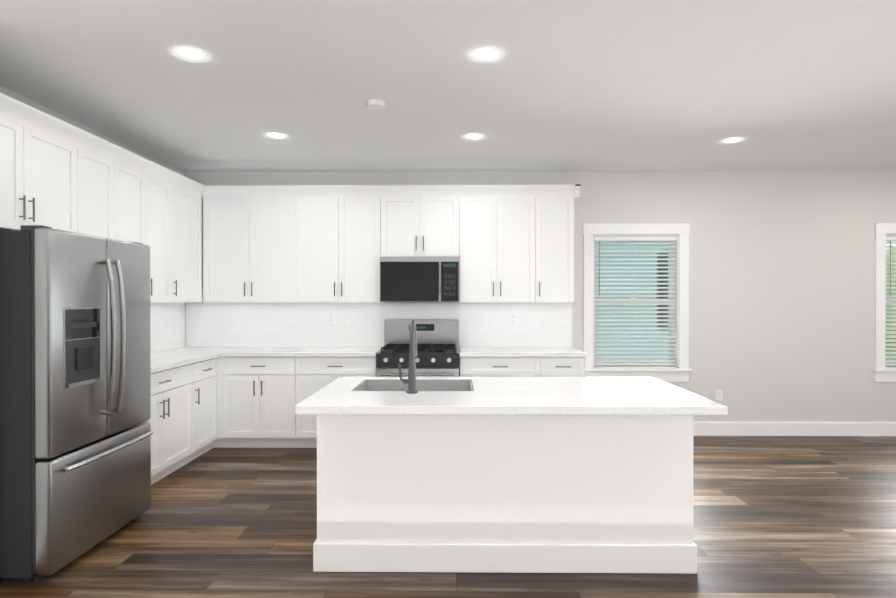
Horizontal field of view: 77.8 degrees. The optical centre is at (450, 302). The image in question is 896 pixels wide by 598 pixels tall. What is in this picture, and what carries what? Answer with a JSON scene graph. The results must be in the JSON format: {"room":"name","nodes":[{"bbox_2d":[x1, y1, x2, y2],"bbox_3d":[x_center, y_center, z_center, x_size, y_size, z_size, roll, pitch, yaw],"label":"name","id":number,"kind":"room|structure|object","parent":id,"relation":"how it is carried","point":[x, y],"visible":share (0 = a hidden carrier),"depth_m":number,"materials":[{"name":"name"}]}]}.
{"room":"kitchen","nodes":[
{"label":"kitchen","id":0,"kind":"room"},
{"bbox_2d":[0,85,184,350],"bbox_3d":[-2.912,0.029,1.193,0.150,2.750,9.270,0,0,1],"label":"wall","id":1,"kind":"structure","parent":0,"point":[25,100],"depth_m":4.21,"materials":[{"name":"white paint"}]},
{"bbox_2d":[0,108,79,232],"bbox_3d":[-2.648,-0.732,3.230,0.330,0.630,0.917,0,0,1],"label":"upper cabinet","id":2,"kind":"object","parent":1,"relation":"attached to","point":[40,167],"depth_m":3.34,"materials":[{"name":"white paint"}]},
{"bbox_2d":[80,144,123,240],"bbox_3d":[-2.641,-0.522,3.886,0.330,1.055,0.511,0,0,1],"label":"upper cabinet","id":3,"kind":"object","parent":1,"relation":"attached to","point":[101,175],"depth_m":3.95,"materials":[{"name":"white paint"}]},
{"bbox_2d":[124,160,167,302],"bbox_3d":[-2.635,-0.525,4.488,0.330,1.055,0.926,0,0,1],"label":"upper cabinet","id":4,"kind":"object","parent":1,"relation":"attached to","point":[145,193],"depth_m":4.58,"materials":[{"name":"white paint"}]},
{"bbox_2d":[150,303,185,352],"bbox_3d":[-2.792,0.234,4.733,0.011,0.463,2.160,0,0,1],"label":"tile backsplash","id":5,"kind":"structure","parent":1,"relation":"attached to","point":[167,320],"depth_m":5.45,"materials":[{"name":"white tile"}]},
{"bbox_2d":[168,180,207,302],"bbox_3d":[-2.592,-0.528,5.172,0.401,1.055,0.677,0,0,1],"label":"upper cabinet","id":6,"kind":"object","parent":1,"relation":"attached to","point":[187,206],"depth_m":5.21,"materials":[{"name":"white paint"}]},
{"bbox_2d":[0,436,895,597],"bbox_3d":[1.863,1.454,1.224,9.700,0.100,9.420,0,0,1],"label":"floor","id":7,"kind":"structure","parent":0,"point":[794,516],"depth_m":3.25,"materials":[{"name":"brown wood"}]},
{"bbox_2d":[0,225,153,582],"bbox_3d":[-2.341,0.506,3.182,0.906,1.777,0.909,0,0,1],"label":"refrigerator","id":8,"kind":"object","parent":7,"relation":"on","point":[76,432],"visible":1,"depth_m":2.85,"materials":[{"name":"grey metal"}]},
{"bbox_2d":[145,363,200,484],"bbox_3d":[-2.493,0.949,4.202,0.620,0.880,1.111,0,0,1],"label":"base cabinet","id":9,"kind":"object","parent":7,"relation":"on","point":[175,420],"depth_m":4.41,"materials":[{"name":"white paint"}]},
{"bbox_2d":[150,351,220,374],"bbox_3d":[-2.478,0.488,4.414,0.645,0.040,1.539,0,0,1],"label":"countertop","id":10,"kind":"structure","parent":9,"relation":"on","point":[159,360],"depth_m":4.72,"materials":[{"name":"white stone"}]},
{"bbox_2d":[197,359,220,454],"bbox_3d":[-2.485,0.946,4.967,0.620,0.880,0.657,0,0,1],"label":"base cabinet","id":11,"kind":"object","parent":7,"relation":"on","point":[204,399],"depth_m":5.05,"materials":[{"name":"white paint"}]},
{"bbox_2d":[229,359,300,447],"bbox_3d":[-1.762,0.943,5.509,0.742,0.880,0.620,0,0,1],"label":"base cabinet","id":12,"kind":"object","parent":7,"relation":"on","point":[264,394],"depth_m":5.21,"materials":[{"name":"white paint"}]},
{"bbox_2d":[169,347,381,358],"bbox_3d":[-1.740,0.483,5.494,2.094,0.040,0.646,0,0,1],"label":"countertop","id":13,"kind":"structure","parent":12,"relation":"on","point":[226,352],"depth_m":5.22,"materials":[{"name":"white stone"}]},
{"bbox_2d":[301,359,376,447],"bbox_3d":[-1.102,0.943,5.502,0.818,0.880,0.620,0,0,1],"label":"base cabinet","id":14,"kind":"object","parent":7,"relation":"on","point":[316,374],"depth_m":5.20,"materials":[{"name":"white paint"}]},
{"bbox_2d":[376,320,458,376],"bbox_3d":[-0.303,0.781,5.430,0.770,1.205,0.720,0,0,1],"label":"range","id":15,"kind":"object","parent":7,"relation":"on","point":[437,341],"visible":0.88,"depth_m":5.32,"materials":[{"name":"silver metal"}]},
{"bbox_2d":[313,416,696,573],"bbox_3d":[0.282,0.954,3.198,1.982,0.879,0.670,0,0,1],"label":"kitchen island","id":16,"kind":"object","parent":7,"relation":"on","point":[515,474],"depth_m":2.88,"materials":[{"name":"white paint"}]},
{"bbox_2d":[295,376,726,415],"bbox_3d":[0.280,0.495,3.041,1.994,0.040,0.970,0,0,1],"label":"island countertop","id":17,"kind":"structure","parent":16,"relation":"on","point":[345,396],"depth_m":2.76,"materials":[{"name":"white stone"}]},
{"bbox_2d":[399,320,418,391],"bbox_3d":[-0.225,0.284,2.994,0.104,0.382,0.196,0,0,1],"label":"faucet","id":18,"kind":"object","parent":17,"relation":"on","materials":[{"name":"grey metal"}]},
{"bbox_2d":[363,380,466,387],"bbox_3d":[-0.205,0.601,3.220,0.657,0.240,0.472,0,0,1],"label":"sink","id":19,"kind":"object","parent":17,"relation":"in","point":[370,383],"depth_m":3.45,"materials":[{"name":"grey metal"}]},
{"bbox_2d":[459,347,586,376],"bbox_3d":[0.677,0.923,5.465,1.177,0.920,0.656,0,0,1],"label":"base cabinet","id":20,"kind":"object","parent":7,"relation":"on","point":[522,361],"visible":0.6,"depth_m":5.17,"materials":[{"name":"white paint"}]},
{"bbox_2d":[0,0,895,171],"bbox_3d":[1.863,-1.407,1.211,9.700,0.120,9.420,0,0,1],"label":"ceiling","id":21,"kind":"structure","parent":0,"point":[657,85],"depth_m":3.41,"materials":[{"name":"white paint"}]},
{"bbox_2d":[174,45,206,59],"bbox_3d":[-1.408,-1.361,3.006,0.520,0.029,0.520,0,0,1],"label":"recessed light","id":22,"kind":"object","parent":21,"relation":"in","point":[190,52],"visible":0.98,"depth_m":2.99,"materials":[{"name":"white plastic"}]},
{"bbox_2d":[266,132,286,138],"bbox_3d":[-1.412,-1.368,4.506,0.520,0.029,0.520,0,0,1],"label":"recessed light","id":23,"kind":"object","parent":21,"relation":"in","point":[278,135],"visible":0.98,"depth_m":4.50,"materials":[{"name":"white plastic"}]},
{"bbox_2d":[366,99,384,109],"bbox_3d":[-0.509,-1.341,3.766,0.124,0.036,0.124,0,0,1],"label":"smoke detector","id":24,"kind":"object","parent":21,"relation":"attached to","point":[375,104],"visible":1,"depth_m":3.73,"materials":[{"name":"white plastic"}]},
{"bbox_2d":[464,133,483,138],"bbox_3d":[0.189,-1.368,4.529,0.520,0.029,0.520,0,0,1],"label":"recessed light","id":25,"kind":"object","parent":21,"relation":"in","point":[473,136],"visible":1,"depth_m":4.52,"materials":[{"name":"white plastic"}]},
{"bbox_2d":[471,46,500,59],"bbox_3d":[0.192,-1.361,3.009,0.520,0.029,0.520,0,0,1],"label":"recessed light","id":26,"kind":"object","parent":21,"relation":"in","point":[486,53],"visible":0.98,"depth_m":3.00,"materials":[{"name":"white plastic"}]},
{"bbox_2d":[721,137,742,142],"bbox_3d":[2.350,-1.368,4.636,0.520,0.029,0.520,0,0,1],"label":"recessed light","id":27,"kind":"object","parent":21,"relation":"in","point":[731,139],"visible":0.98,"depth_m":4.62,"materials":[{"name":"white plastic"}]},
{"bbox_2d":[185,170,895,421],"bbox_3d":[1.913,0.006,5.852,9.700,2.750,0.150,0,0,1],"label":"wall","id":28,"kind":"structure","parent":0,"point":[781,296],"depth_m":5.76,"materials":[{"name":"white paint"}]},
{"bbox_2d":[208,192,303,301],"bbox_3d":[-1.972,-0.531,5.617,1.011,1.055,0.394,0,0,1],"label":"upper cabinet","id":29,"kind":"object","parent":28,"relation":"attached to","point":[291,243],"depth_m":5.49,"materials":[{"name":"white paint"}]},
{"bbox_2d":[304,192,387,301],"bbox_3d":[-1.107,-0.531,5.640,0.952,1.055,0.330,0,0,1],"label":"upper cabinet","id":30,"kind":"object","parent":28,"relation":"attached to","point":[346,233],"depth_m":5.48,"materials":[{"name":"white paint"}]},
{"bbox_2d":[186,302,571,346],"bbox_3d":[-0.760,0.229,5.799,4.053,0.463,0.011,0,0,1],"label":"tile backsplash","id":31,"kind":"structure","parent":28,"relation":"attached to","point":[282,324],"depth_m":5.80,"materials":[{"name":"white tile"}]},
{"bbox_2d":[328,313,334,323],"bbox_3d":[-1.248,0.167,5.798,0.070,0.114,0.007,0,0,1],"label":"outlet","id":32,"kind":"object","parent":31,"relation":"attached to","point":[331,318],"visible":1,"depth_m":5.80,"materials":[{"name":"white plastic"}]},
{"bbox_2d":[510,313,516,323],"bbox_3d":[0.652,0.167,5.778,0.070,0.114,0.007,0,0,1],"label":"outlet","id":33,"kind":"object","parent":31,"relation":"attached to","point":[513,318],"visible":1,"depth_m":5.78,"materials":[{"name":"white plastic"}]},
{"bbox_2d":[388,192,459,259],"bbox_3d":[-0.301,-0.756,5.630,0.775,0.605,0.330,0,0,1],"label":"upper cabinet","id":34,"kind":"object","parent":28,"relation":"attached to","point":[420,224],"depth_m":5.47,"materials":[{"name":"white paint"}]},
{"bbox_2d":[380,257,458,301],"bbox_3d":[-0.301,-0.225,5.568,0.770,0.444,0.455,0,0,1],"label":"microwave","id":35,"kind":"object","parent":34,"relation":"attached to","point":[419,279],"visible":1,"depth_m":5.38,"materials":[{"name":"black metal"}]},
{"bbox_2d":[459,192,543,301],"bbox_3d":[0.462,-0.531,5.623,0.865,1.055,0.330,0,0,1],"label":"upper cabinet","id":36,"kind":"object","parent":28,"relation":"attached to","point":[502,233],"depth_m":5.46,"materials":[{"name":"white paint"}]},
{"bbox_2d":[544,192,575,301],"bbox_3d":[0.997,-0.531,5.617,0.438,1.055,0.330,0,0,1],"label":"upper cabinet","id":37,"kind":"object","parent":28,"relation":"attached to","point":[558,206],"depth_m":5.46,"materials":[{"name":"white paint"}]},
{"bbox_2d":[583,223,691,381],"bbox_3d":[1.927,0.000,5.824,1.126,1.643,0.206,0,0,1],"label":"window","id":38,"kind":"structure","parent":28,"relation":"in","point":[591,231],"depth_m":5.76,"materials":[{"name":"white paint"}]},
{"bbox_2d":[594,236,675,364],"bbox_3d":[1.927,-0.018,5.812,0.854,1.344,0.062,0,0,1],"label":"window blind","id":39,"kind":"object","parent":38,"relation":"attached to","point":[658,238],"visible":0.83,"depth_m":5.81,"materials":[{"name":"white plastic"}]},
{"bbox_2d":[716,390,722,400],"bbox_3d":[2.792,0.962,5.768,0.070,0.114,0.007,0,0,1],"label":"outlet","id":40,"kind":"object","parent":28,"relation":"attached to","point":[719,395],"visible":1,"depth_m":5.77,"materials":[{"name":"white plastic"}]},
{"bbox_2d":[693,421,895,435],"bbox_3d":[3.943,1.309,5.753,5.338,0.145,0.016,0,0,1],"label":"baseboard","id":41,"kind":"structure","parent":28,"relation":"attached to","point":[713,428],"depth_m":5.75,"materials":[{"name":"white paint"}]},
{"bbox_2d":[873,223,895,381],"bbox_3d":[4.937,0.000,5.792,1.126,1.643,0.206,0,0,1],"label":"window","id":42,"kind":"structure","parent":28,"relation":"in","point":[882,373],"depth_m":5.73,"materials":[{"name":"white paint"}]},
{"bbox_2d":[885,236,895,365],"bbox_3d":[4.937,-0.017,5.780,0.854,1.344,0.062,0,0,1],"label":"window blind","id":43,"kind":"object","parent":42,"relation":"attached to","point":[890,238],"visible":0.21,"depth_m":5.78,"materials":[{"name":"white plastic"}]},
{"label":"outside","id":44,"kind":"structure","parent":0,"visible":0},
{"bbox_2d":[596,244,668,358],"bbox_3d":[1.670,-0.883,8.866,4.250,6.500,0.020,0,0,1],"label":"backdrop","id":45,"kind":"structure","parent":44,"point":[630,269],"depth_m":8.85,"materials":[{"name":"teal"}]},
{"bbox_2d":[885,241,895,359],"bbox_3d":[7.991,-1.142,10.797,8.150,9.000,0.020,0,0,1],"label":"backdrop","id":46,"kind":"structure","parent":44,"point":[888,277],"depth_m":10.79,"materials":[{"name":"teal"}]}
]}

